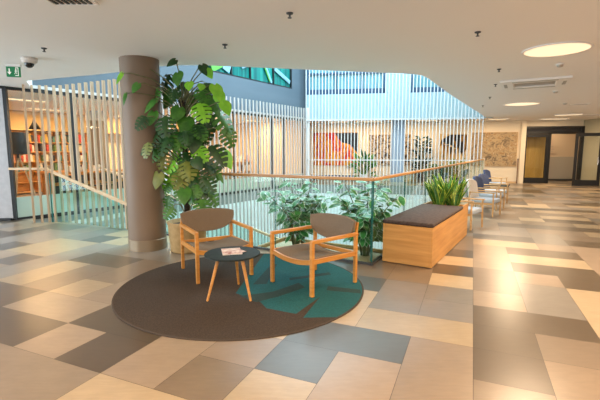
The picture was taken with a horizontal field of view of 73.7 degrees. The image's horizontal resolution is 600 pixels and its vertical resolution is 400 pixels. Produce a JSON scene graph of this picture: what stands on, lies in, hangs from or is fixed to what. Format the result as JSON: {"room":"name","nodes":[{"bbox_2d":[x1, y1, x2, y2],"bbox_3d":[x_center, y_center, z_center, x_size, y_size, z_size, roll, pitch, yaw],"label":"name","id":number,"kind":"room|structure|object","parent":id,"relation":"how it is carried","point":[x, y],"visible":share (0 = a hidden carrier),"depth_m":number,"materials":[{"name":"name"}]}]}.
{"room":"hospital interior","nodes":[
{"label":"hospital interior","id":0,"kind":"room"},
{"bbox_2d":[0,89,12,217],"bbox_3d":[-8.588,-0.996,8.656,4.090,2.930,0.080,-1,7,-10],"label":"wall","id":1,"kind":"structure","parent":0,"point":[6,210],"depth_m":9.02,"materials":[{"name":"white paint"}]},
{"bbox_2d":[2,86,17,219],"bbox_3d":[-6.555,-1.030,9.042,0.085,3.000,0.100,-1,7,-11],"label":"trim","id":2,"kind":"structure","parent":1,"relation":"attached to","point":[4,90],"depth_m":9.00,"materials":[{"name":"black metal"}]},
{"bbox_2d":[0,86,302,120],"bbox_3d":[-3.218,-3.115,13.791,0.120,0.080,12.152,5,9,34],"label":"trim","id":3,"kind":"structure","parent":1,"relation":"attached to","point":[1,87],"depth_m":9.91,"materials":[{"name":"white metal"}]},
{"bbox_2d":[0,218,12,220],"bbox_3d":[-8.600,-0.977,8.620,4.066,3.000,0.120,-1,7,-10],"label":"baseboard","id":4,"kind":"structure","parent":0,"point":[1,219],"depth_m":9.09,"materials":[{"name":"black metal"}]},
{"bbox_2d":[28,131,211,172],"bbox_3d":[-9.292,-1.980,16.650,0.200,3.000,15.602,5,9,34],"label":"wall","id":5,"kind":"structure","parent":0,"point":[109,139],"depth_m":17.95,"materials":[{"name":"beige paint"}]},
{"bbox_2d":[9,110,217,136],"bbox_3d":[-9.017,-3.079,16.203,0.600,0.690,15.002,5,9,34],"label":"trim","id":6,"kind":"structure","parent":5,"relation":"attached to","point":[17,120],"depth_m":14.89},
{"bbox_2d":[32,65,305,117],"bbox_3d":[-3.237,-5.963,13.479,0.200,5.510,12.202,5,9,34],"label":"wall","id":7,"kind":"structure","parent":0,"point":[232,86],"depth_m":14.92,"materials":[{"name":"blue paint"}]},
{"bbox_2d":[33,85,300,117],"bbox_3d":[-3.204,-3.192,13.802,0.200,0.070,12.202,5,9,34],"label":"trim","id":8,"kind":"structure","parent":7,"relation":"attached to","point":[34,86],"depth_m":9.95,"materials":[{"name":"white"}]},
{"bbox_2d":[209,66,291,88],"bbox_3d":[-1.819,-5.613,15.559,0.120,1.920,5.036,5,9,34],"label":"window","id":9,"kind":"structure","parent":7,"relation":"in","point":[280,77],"depth_m":16.08,"materials":[{"name":"teal glass"}]},
{"bbox_2d":[169,193,300,245],"bbox_3d":[-3.265,1.847,14.413,0.200,3.960,12.302,5,9,34],"label":"wall","id":10,"kind":"structure","parent":0,"point":[226,205],"depth_m":16.03,"materials":[{"name":"white"}]},
{"bbox_2d":[14,183,302,219],"bbox_3d":[-3.179,-0.163,14.164,0.100,0.090,12.102,5,9,34],"label":"sill","id":11,"kind":"structure","parent":10,"relation":"attached to","point":[102,208],"depth_m":10.49,"materials":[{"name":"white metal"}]},
{"bbox_2d":[16,96,302,217],"bbox_3d":[-3.196,-1.639,13.954,0.080,2.890,11.922,5,9,34],"label":"window","id":12,"kind":"structure","parent":10,"relation":"in","point":[24,204],"depth_m":10.48,"materials":[{"name":"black glass"}]},
{"bbox_2d":[217,120,300,174],"bbox_3d":[-2.441,-2.527,21.022,6.415,3.000,0.150,6,9,38],"label":"wall","id":13,"kind":"structure","parent":0,"point":[294,120],"depth_m":20.25,"materials":[{"name":"beige paint"}]},
{"bbox_2d":[0,180,599,399],"bbox_3d":[0.279,0.628,9.484,34.559,0.400,34.856,0,7,0],"label":"floor","id":14,"kind":"structure","parent":0,"point":[511,311],"depth_m":3.67,"materials":[{"name":"tile"}]},
{"bbox_2d":[11,132,36,195],"bbox_3d":[-7.051,-0.658,9.995,0.758,2.034,0.705,0,7,0],"label":"floor lamp","id":15,"kind":"object","parent":14,"relation":"on","point":[19,143],"visible":0.57,"depth_m":9.88,"materials":[{"name":"grey"}]},
{"bbox_2d":[11,131,87,193],"bbox_3d":[-9.655,-1.459,15.380,0.275,2.280,2.930,5,9,34],"label":"bookshelf","id":16,"kind":"object","parent":14,"relation":"on","point":[23,186],"visible":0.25,"depth_m":15.05,"materials":[{"name":"red wood"}]},
{"bbox_2d":[38,144,42,150],"bbox_3d":[-9.780,-1.975,15.082,0.191,0.289,0.090,5,9,34],"label":"book","id":17,"kind":"object","parent":16,"relation":"on","point":[40,147],"visible":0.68,"depth_m":15.03,"materials":[{"name":"black paper"}]},
{"bbox_2d":[22,79,127,228],"bbox_3d":[-4.676,-0.763,8.522,2.530,3.370,0.366,2,7,16],"label":"screen","id":18,"kind":"object","parent":14,"relation":"attached to","point":[114,80],"visible":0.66,"depth_m":8.52,"materials":[{"name":"brown wood"}]},
{"bbox_2d":[69,175,87,192],"bbox_3d":[-6.909,-0.366,12.485,0.445,0.831,0.440,6,10,42],"label":"chair","id":19,"kind":"object","parent":14,"relation":"on","point":[82,176],"visible":0.16,"depth_m":12.37,"materials":[{"name":"grey"}]},
{"bbox_2d":[85,110,106,173],"bbox_3d":[-7.465,-1.740,14.726,0.624,3.000,0.624,0,7,0],"label":"column","id":20,"kind":"structure","parent":14,"relation":"on","point":[90,111],"depth_m":14.44,"materials":[{"name":"brown paint"}]},
{"bbox_2d":[94,173,112,188],"bbox_3d":[-6.515,-0.460,13.240,0.445,0.831,0.440,3,8,25],"label":"chair","id":21,"kind":"object","parent":14,"relation":"on","point":[110,173],"visible":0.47,"depth_m":13.15,"materials":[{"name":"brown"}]},
{"bbox_2d":[40,168,168,194],"bbox_3d":[-6.757,-0.643,14.478,0.620,0.885,4.600,5,9,34],"label":"countertop","id":22,"kind":"structure","parent":14,"relation":"on","point":[57,189],"depth_m":13.25,"materials":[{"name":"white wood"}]},
{"bbox_2d":[40,168,167,174],"bbox_3d":[-6.757,-1.058,14.426,0.620,0.050,4.600,5,9,34],"label":"countertop","id":23,"kind":"structure","parent":22,"relation":"on","point":[43,173],"depth_m":13.22,"materials":[{"name":"wood"}]},
{"bbox_2d":[119,55,166,251],"bbox_3d":[-2.505,-0.702,6.420,0.598,3.000,0.598,0,7,0],"label":"column","id":24,"kind":"structure","parent":14,"relation":"on","point":[145,207],"depth_m":6.19,"materials":[{"name":"beige paint"}]},
{"bbox_2d":[8,167,278,238],"bbox_3d":[-2.377,1.116,8.791,8.103,3.605,2.293,3,8,21],"label":"railing","id":25,"kind":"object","parent":14,"relation":"on","point":[48,170],"depth_m":8.97,"materials":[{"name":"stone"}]},
{"bbox_2d":[116,58,236,253],"bbox_3d":[-1.859,-0.683,6.311,1.676,2.989,0.849,0,7,0],"label":"monstera","id":26,"kind":"object","parent":14,"relation":"on","point":[190,189],"visible":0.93,"depth_m":6.12,"materials":[{"name":"plant"}]},
{"bbox_2d":[167,218,205,253],"bbox_3d":[-1.800,0.567,6.420,0.614,0.482,0.614,0,7,0],"label":"pot","id":27,"kind":"object","parent":14,"relation":"on","point":[173,224],"depth_m":6.18,"materials":[{"name":"beige wicker"}]},
{"bbox_2d":[167,160,251,179],"bbox_3d":[-4.117,-1.322,19.043,0.285,1.100,5.230,5,9,34],"label":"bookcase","id":28,"kind":"object","parent":14,"relation":"on","point":[244,160],"visible":0.08,"depth_m":20.73,"materials":[{"name":"brown wood"}]},
{"bbox_2d":[161,86,306,245],"bbox_3d":[-1.873,-0.234,15.577,0.130,7.150,8.101,5,9,34],"label":"screen","id":29,"kind":"object","parent":14,"relation":"attached to","point":[168,108],"visible":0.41,"depth_m":15.84,"materials":[{"name":"grey"}]},
{"bbox_2d":[111,253,363,340],"bbox_3d":[-0.680,1.008,4.782,2.852,0.012,2.852,0,7,0],"label":"round rug","id":30,"kind":"object","parent":14,"relation":"on","point":[167,300],"visible":0.77,"depth_m":4.28,"materials":[{"name":"brown carpet"}]},
{"bbox_2d":[179,208,253,283],"bbox_3d":[-1.109,0.548,5.235,0.736,0.788,0.799,-4,8,-30],"label":"armchair","id":31,"kind":"object","parent":30,"relation":"on","point":[207,219],"visible":0.94,"depth_m":5.35,"materials":[{"name":"brown wood"}]},
{"bbox_2d":[204,246,259,301],"bbox_3d":[-0.745,0.812,4.445,0.610,0.465,0.610,0,7,0],"label":"side table","id":32,"kind":"object","parent":30,"relation":"on","point":[215,254],"visible":0.88,"depth_m":4.26,"materials":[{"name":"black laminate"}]},
{"bbox_2d":[221,248,245,254],"bbox_3d":[-0.734,0.571,4.443,0.268,0.011,0.293,-2,7,-14],"label":"magazine","id":33,"kind":"object","parent":32,"relation":"on","point":[227,251],"visible":1,"depth_m":4.42,"materials":[{"name":"white paper"}]},
{"bbox_2d":[270,213,358,297],"bbox_3d":[0.179,0.602,4.809,0.799,0.788,0.736,-6,10,-42],"label":"armchair","id":34,"kind":"object","parent":30,"relation":"on","point":[333,227],"visible":1,"depth_m":4.79,"materials":[{"name":"brown wood"}]},
{"bbox_2d":[258,237,382,261],"bbox_3d":[0.338,1.072,6.744,2.100,0.500,1.050,4,8,30],"label":"planting bed","id":35,"kind":"object","parent":14,"relation":"on","point":[280,242],"visible":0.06,"depth_m":6.99,"materials":[{"name":"beige stone"}]},
{"bbox_2d":[256,180,339,244],"bbox_3d":[-0.119,0.268,6.778,1.151,1.214,1.160,-4,8,-30],"label":"fig","id":36,"kind":"object","parent":35,"relation":"on","point":[296,213],"visible":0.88,"depth_m":6.63,"materials":[{"name":"green plant"}]},
{"bbox_2d":[323,179,405,255],"bbox_3d":[1.112,0.289,6.542,1.259,1.229,1.201,3,8,22],"label":"fig","id":37,"kind":"object","parent":35,"relation":"on","point":[362,214],"visible":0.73,"depth_m":6.32,"materials":[{"name":"green plant"}]},
{"bbox_2d":[164,158,484,265],"bbox_3d":[3.823,-0.381,10.948,14.963,1.240,4.785,-6,9,-40],"label":"glass balustrade","id":38,"kind":"object","parent":14,"relation":"on","point":[371,263],"visible":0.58,"depth_m":6.12,"materials":[{"name":"clear glass"}]},
{"bbox_2d":[310,174,355,180],"bbox_3d":[1.735,-1.202,21.185,2.400,0.330,0.175,2,7,13],"label":"convector","id":39,"kind":"object","parent":14,"relation":"on","point":[339,175],"visible":0.43,"depth_m":21.04,"materials":[{"name":"beige paint"}]},
{"bbox_2d":[348,150,378,177],"bbox_3d":[3.184,-1.735,20.185,1.429,1.636,1.425,-6,9,-38],"label":"potted palm","id":40,"kind":"object","parent":14,"relation":"on","point":[366,166],"visible":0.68,"depth_m":20.04,"materials":[{"name":"green plant"}]},
{"bbox_2d":[390,120,405,184],"bbox_3d":[4.565,-2.233,18.672,0.610,3.000,0.610,1,7,9],"label":"column","id":41,"kind":"structure","parent":14,"relation":"on","point":[397,133],"depth_m":18.39,"materials":[{"name":"white paint"}]},
{"bbox_2d":[412,135,432,182],"bbox_3d":[5.958,-2.011,19.687,1.135,2.308,1.217,0,7,0],"label":"potted shrub","id":42,"kind":"object","parent":14,"relation":"on","point":[416,145],"visible":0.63,"depth_m":19.64,"materials":[{"name":"green plant"}]},
{"bbox_2d":[416,174,425,182],"bbox_3d":[5.989,-1.078,19.828,0.440,0.420,0.440,0,7,0],"label":"pot","id":43,"kind":"object","parent":42,"relation":"attached to","point":[418,177],"depth_m":19.67,"materials":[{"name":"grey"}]},
{"bbox_2d":[382,201,467,267],"bbox_3d":[2.166,0.471,6.629,0.720,0.618,2.560,5,8,32],"label":"bench","id":44,"kind":"object","parent":14,"relation":"on","point":[421,235],"visible":0.98,"depth_m":5.69,"materials":[{"name":"brown wood"}]},
{"bbox_2d":[424,175,448,203],"bbox_3d":[2.624,-0.179,7.626,0.463,0.610,0.528,0,7,0],"label":"snake plant","id":45,"kind":"object","parent":44,"relation":"on","point":[429,183],"visible":0.36,"depth_m":7.68,"materials":[{"name":"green plant"}]},
{"bbox_2d":[426,176,460,204],"bbox_3d":[2.628,-0.165,7.359,0.524,0.651,0.610,0,7,0],"label":"snake plant","id":46,"kind":"object","parent":44,"relation":"on","point":[439,200],"visible":0.78,"depth_m":7.28,"materials":[{"name":"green plant"}]},
{"bbox_2d":[424,201,467,208],"bbox_3d":[2.717,0.235,7.471,0.864,0.340,0.806,0,7,0],"label":"planter","id":47,"kind":"object","parent":44,"relation":"on","point":[429,203],"depth_m":7.25,"materials":[{"name":"brown wood"}]},
{"bbox_2d":[433,173,468,204],"bbox_3d":[2.764,-0.193,7.438,0.533,0.683,0.635,0,7,0],"label":"snake plant","id":48,"kind":"object","parent":44,"relation":"on","point":[440,180],"visible":0.46,"depth_m":7.33,"materials":[{"name":"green plant"}]},
{"bbox_2d":[439,179,470,205],"bbox_3d":[2.788,-0.116,7.340,0.619,0.555,0.353,1,7,11],"label":"snake plant","id":49,"kind":"object","parent":44,"relation":"on","point":[455,199],"visible":0.78,"depth_m":7.28,"materials":[{"name":"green plant"}]},
{"bbox_2d":[426,163,450,180],"bbox_3d":[6.479,-1.213,18.558,1.121,1.004,1.164,0,7,0],"label":"potted shrub","id":50,"kind":"object","parent":14,"relation":"on","point":[436,165],"visible":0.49,"depth_m":18.40,"materials":[{"name":"green plant"}]},
{"bbox_2d":[443,158,470,184],"bbox_3d":[7.220,-1.324,18.472,1.331,1.246,1.238,0,7,0],"label":"potted shrub","id":51,"kind":"object","parent":14,"relation":"on","point":[464,165],"visible":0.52,"depth_m":18.38,"materials":[{"name":"green plant"}]},
{"bbox_2d":[460,197,484,230],"bbox_3d":[3.358,0.126,8.374,0.594,0.875,0.761,-7,10,-44],"label":"lounge chair","id":52,"kind":"object","parent":14,"relation":"on","point":[472,210],"visible":0.37,"depth_m":8.13,"materials":[{"name":"orange wood"}]},
{"bbox_2d":[466,179,502,216],"bbox_3d":[4.535,-0.072,9.958,0.761,0.875,0.594,7,10,43],"label":"lounge chair","id":53,"kind":"object","parent":14,"relation":"on","point":[473,190],"visible":0.77,"depth_m":9.90,"materials":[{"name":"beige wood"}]},
{"bbox_2d":[473,176,505,210],"bbox_3d":[5.166,-0.206,11.033,0.594,0.875,0.761,-7,10,-44],"label":"lounge chair","id":54,"kind":"object","parent":14,"relation":"on","point":[478,179],"visible":0.66,"depth_m":10.96,"materials":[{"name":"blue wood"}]},
{"bbox_2d":[478,174,508,204],"bbox_3d":[5.799,-0.341,12.110,0.594,0.875,0.761,-6,9,-39],"label":"lounge chair","id":55,"kind":"object","parent":14,"relation":"on","point":[484,177],"visible":0.53,"depth_m":12.06,"materials":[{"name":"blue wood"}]},
{"bbox_2d":[483,169,507,188],"bbox_3d":[7.176,-0.678,14.807,0.761,0.875,0.594,7,10,45],"label":"lounge chair","id":56,"kind":"object","parent":14,"relation":"on","point":[487,172],"visible":0.44,"depth_m":14.80,"materials":[{"name":"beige wood"}]},
{"bbox_2d":[490,184,509,193],"bbox_3d":[6.508,-0.267,13.128,0.620,0.476,0.720,4,8,30],"label":"coffee table","id":57,"kind":"object","parent":14,"relation":"on","point":[495,184],"visible":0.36,"depth_m":12.88,"materials":[{"name":"brown laminate"}]},
{"bbox_2d":[0,0,599,123],"bbox_3d":[0.000,-2.735,8.980,34.000,0.400,34.500,0,7,0],"label":"ceiling","id":58,"kind":"structure","parent":0,"point":[435,40],"depth_m":5.15,"materials":[{"name":"white paint"}]},
{"bbox_2d":[4,63,21,76],"bbox_3d":[-4.702,-2.124,6.565,0.228,0.205,0.050,-2,7,-12],"label":"exit sign","id":59,"kind":"object","parent":58,"relation":"hanging from","point":[12,70],"visible":1,"depth_m":6.55,"materials":[{"name":"green plastic"}]},
{"bbox_2d":[20,56,37,67],"bbox_3d":[-4.152,-2.102,6.140,0.230,0.151,0.230,0,7,0],"label":"dome camera","id":60,"kind":"object","parent":58,"relation":"attached to","point":[29,62],"visible":1,"depth_m":6.08,"materials":[{"name":"white plastic"}]},
{"bbox_2d":[8,97,49,102],"bbox_3d":[-7.668,-2.776,11.059,0.390,0.030,1.240,5,9,34],"label":"recessed light","id":61,"kind":"object","parent":58,"relation":"in","point":[9,98],"visible":0.71,"depth_m":11.00,"materials":[{"name":"white paint"}]},
{"bbox_2d":[29,121,40,128],"bbox_3d":[-7.709,-2.455,11.577,0.310,0.800,0.310,0,7,0],"label":"pendant lamp","id":62,"kind":"object","parent":58,"relation":"hanging from","point":[31,125],"visible":0.49,"depth_m":11.54,"materials":[{"name":"black metal"}]},
{"bbox_2d":[26,107,66,111],"bbox_3d":[-8.702,-3.118,13.792,0.390,0.030,1.240,5,9,34],"label":"recessed light","id":63,"kind":"object","parent":58,"relation":"in","point":[28,107],"visible":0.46,"depth_m":13.70,"materials":[{"name":"white paint"}]},
{"bbox_2d":[46,0,98,5],"bbox_3d":[-2.153,-1.866,3.708,0.440,0.016,0.320,0,7,0],"label":"ceiling vent","id":64,"kind":"object","parent":58,"relation":"in","point":[95,3],"visible":1,"depth_m":3.82,"materials":[{"name":"white metal"}]},
{"bbox_2d":[286,12,292,18],"bbox_3d":[-0.106,-1.901,4.122,0.074,0.051,0.074,0,7,0],"label":"sprinkler","id":65,"kind":"object","parent":58,"relation":"attached to","point":[287,13],"visible":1,"depth_m":4.11,"materials":[{"name":"grey metal"}]},
{"bbox_2d":[486,118,508,119],"bbox_3d":[8.900,-3.648,18.037,0.840,0.030,0.380,1,7,8],"label":"recessed light","id":66,"kind":"object","parent":58,"relation":"in","point":[492,118],"visible":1,"depth_m":18.14,"materials":[{"name":"white paint"}]},
{"bbox_2d":[504,102,539,105],"bbox_3d":[6.759,-2.925,12.187,0.980,0.017,0.980,0,7,0],"label":"recessed light","id":67,"kind":"object","parent":58,"relation":"in","point":[515,103],"visible":1,"depth_m":12.06,"materials":[{"name":"white paint"}]},
{"bbox_2d":[506,103,538,105],"bbox_3d":[6.759,-2.921,12.187,0.920,0.001,0.920,0,7,0],"label":"diffuser","id":68,"kind":"object","parent":67,"relation":"attached to","point":[513,104],"depth_m":12.29,"materials":[{"name":"white plastic"}]},
{"bbox_2d":[500,75,572,89],"bbox_3d":[4.905,-2.435,8.375,1.240,0.045,1.180,4,8,29],"label":"air conditioner","id":69,"kind":"object","parent":58,"relation":"attached to","point":[545,82],"depth_m":8.24,"materials":[{"name":"white paint"}]},
{"bbox_2d":[514,81,554,86],"bbox_3d":[4.905,-2.446,8.374,0.740,0.012,0.595,4,8,29],"label":"ceiling vent","id":70,"kind":"object","parent":69,"relation":"in","point":[546,83],"depth_m":8.50,"materials":[{"name":"silver metal"}]},
{"bbox_2d":[538,118,569,119],"bbox_3d":[11.350,-3.630,17.888,1.140,0.030,0.380,1,7,10],"label":"recessed light","id":71,"kind":"object","parent":58,"relation":"in","point":[541,118],"visible":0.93,"depth_m":17.75,"materials":[{"name":"white paint"}]},
{"bbox_2d":[521,41,593,57],"bbox_3d":[3.592,-2.102,5.605,0.860,0.017,0.860,0,7,0],"label":"recessed light","id":72,"kind":"object","parent":58,"relation":"in","point":[556,49],"visible":1,"depth_m":5.56,"materials":[{"name":"white paint"}]},
{"bbox_2d":[555,63,564,67],"bbox_3d":[4.268,-2.205,6.565,0.130,0.052,0.130,0,7,0],"label":"smoke detector","id":73,"kind":"object","parent":58,"relation":"attached to","point":[559,65],"visible":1,"depth_m":6.53,"materials":[{"name":"white paint"}]},
{"bbox_2d":[554,113,582,115],"bbox_3d":[10.600,-3.369,15.804,0.940,0.030,0.380,4,8,30],"label":"recessed light","id":74,"kind":"object","parent":58,"relation":"in","point":[581,113],"visible":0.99,"depth_m":15.73,"materials":[{"name":"white paint"}]},
{"bbox_2d":[211,120,526,182],"bbox_3d":[2.388,-2.547,21.186,17.300,3.000,0.200,2,7,13],"label":"wall","id":75,"kind":"structure","parent":0,"point":[510,172],"depth_m":20.14,"materials":[{"name":"beige paint"}]},
{"bbox_2d":[304,128,305,179],"bbox_3d":[0.286,-2.466,21.540,0.450,2.750,0.050,2,7,13],"label":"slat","id":76,"kind":"structure","parent":75,"relation":"in","point":[305,128],"depth_m":21.48,"materials":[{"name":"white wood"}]},
{"bbox_2d":[310,125,311,179],"bbox_3d":[0.606,-2.527,21.428,0.120,2.900,0.100,2,7,13],"label":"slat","id":77,"kind":"structure","parent":75,"relation":"in","point":[310,125],"depth_m":21.36,"materials":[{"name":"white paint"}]},
{"bbox_2d":[314,132,356,165],"bbox_3d":[1.882,-2.690,21.156,2.360,1.746,0.058,2,7,13],"label":"painting","id":78,"kind":"object","parent":75,"relation":"attached to","point":[322,153],"visible":0.58,"depth_m":21.13,"materials":[{"name":"orange paint"}]},
{"bbox_2d":[369,134,410,164],"bbox_3d":[4.604,-2.574,20.553,2.100,1.566,0.055,2,7,13],"label":"painting","id":79,"kind":"object","parent":75,"relation":"attached to","point":[371,137],"visible":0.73,"depth_m":20.58,"materials":[{"name":"brown wood"}]},
{"bbox_2d":[439,134,466,167],"bbox_3d":[7.589,-2.436,19.890,1.340,1.696,0.060,2,7,13],"label":"painting","id":80,"kind":"object","parent":75,"relation":"attached to","point":[444,135],"visible":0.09,"depth_m":19.85,"materials":[{"name":"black paint"}]},
{"bbox_2d":[405,180,515,182],"bbox_3d":[7.680,-0.942,20.071,5.800,0.090,0.030,2,7,13],"label":"baseboard","id":81,"kind":"structure","parent":75,"relation":"attached to","point":[405,180],"depth_m":19.60,"materials":[{"name":"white wood"}]},
{"bbox_2d":[470,132,517,165],"bbox_3d":[9.433,-2.469,19.468,2.080,1.646,0.055,2,7,13],"label":"painting","id":82,"kind":"object","parent":75,"relation":"attached to","point":[498,148],"visible":0.95,"depth_m":19.41,"materials":[{"name":"beige paint"}]},
{"bbox_2d":[518,120,526,182],"bbox_3d":[10.656,-2.297,19.184,0.200,3.000,0.100,2,7,13],"label":"trim","id":83,"kind":"structure","parent":75,"relation":"attached to","point":[524,122],"depth_m":19.14,"materials":[{"name":"beige paint"}]},
{"bbox_2d":[302,192,466,248],"bbox_3d":[4.115,1.322,18.526,8.500,3.980,0.200,1,7,9],"label":"wall","id":84,"kind":"structure","parent":0,"point":[346,197],"depth_m":18.48,"materials":[{"name":"white"}]},
{"bbox_2d":[307,108,308,239],"bbox_3d":[0.358,-0.514,18.949,0.160,7.520,0.457,1,7,5],"label":"trim","id":85,"kind":"structure","parent":84,"relation":"attached to","point":[307,108],"depth_m":18.48,"materials":[{"name":"white paint"}]},
{"bbox_2d":[307,73,493,118],"bbox_3d":[4.293,-6.414,17.530,8.140,5.620,0.200,1,7,9],"label":"wall","id":86,"kind":"structure","parent":0,"point":[402,82],"depth_m":17.71,"materials":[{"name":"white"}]},
{"bbox_2d":[307,70,385,94],"bbox_3d":[2.060,-5.673,17.971,3.540,1.800,0.130,1,7,9],"label":"window","id":87,"kind":"structure","parent":86,"relation":"in","point":[315,72],"depth_m":18.04,"materials":[{"name":"blue"}]},
{"bbox_2d":[411,74,445,92],"bbox_3d":[6.097,-5.592,17.324,2.480,1.800,0.130,1,7,9],"label":"window","id":88,"kind":"structure","parent":86,"relation":"in","point":[416,80],"depth_m":17.51,"materials":[{"name":"blue glass"}]},
{"bbox_2d":[524,137,545,177],"bbox_3d":[11.349,-2.400,20.006,1.750,3.000,0.100,1,7,7],"label":"wall","id":89,"kind":"structure","parent":0,"point":[535,150],"depth_m":19.94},
{"bbox_2d":[527,120,583,125],"bbox_3d":[12.042,-3.658,19.106,2.700,0.280,0.200,1,7,7],"label":"wall","id":90,"kind":"structure","parent":0,"point":[529,122],"depth_m":19.00,"materials":[{"name":"beige paint"}]},
{"bbox_2d":[523,126,584,182],"bbox_3d":[12.030,-2.157,19.194,2.780,2.720,0.140,1,7,7],"label":"door frame","id":91,"kind":"structure","parent":90,"relation":"attached to","point":[532,131],"depth_m":19.07,"materials":[{"name":"black metal"}]},
{"bbox_2d":[548,134,575,178],"bbox_3d":[13.098,-2.517,20.939,3.000,3.000,0.120,1,7,7],"label":"wall","id":92,"kind":"structure","parent":0,"point":[559,167],"depth_m":20.85,"materials":[{"name":"grey paint"}]},
{"bbox_2d":[550,142,557,152],"bbox_3d":[12.938,-2.726,20.839,0.850,0.550,0.025,1,7,7],"label":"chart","id":93,"kind":"object","parent":92,"relation":"attached to","point":[553,144],"visible":0.29,"depth_m":20.80,"materials":[{"name":"beige paper"}]},
{"bbox_2d":[548,179,571,180],"bbox_3d":[13.089,-1.069,21.050,3.000,0.100,0.030,1,7,7],"label":"baseboard","id":94,"kind":"structure","parent":92,"relation":"attached to","point":[548,179],"depth_m":20.97,"materials":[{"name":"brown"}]},
{"bbox_2d":[581,118,599,185],"bbox_3d":[13.435,-2.183,18.266,0.120,3.000,1.493,0,7,3],"label":"wall","id":95,"kind":"structure","parent":0,"point":[591,143],"depth_m":18.42,"materials":[{"name":"beige paint"}]},
{"bbox_2d":[572,133,599,185],"bbox_3d":[12.756,-1.792,17.721,1.060,2.340,0.136,2,7,13],"label":"door leaf","id":96,"kind":"structure","parent":95,"relation":"in","point":[574,182],"depth_m":17.79,"materials":[{"name":"black metal"}]},
{"bbox_3d":[1.000,4.124,12.962,18.000,0.200,16.300,0,7,0],"label":"floor","id":97,"kind":"structure","parent":0,"visible":0},
{"bbox_2d":[306,70,483,248],"bbox_3d":[4.042,-1.627,17.855,7.650,9.800,0.135,1,7,9],"label":"screen","id":98,"kind":"object","parent":97,"relation":"on","point":[461,117],"visible":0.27,"depth_m":17.66,"materials":[{"name":"white"}]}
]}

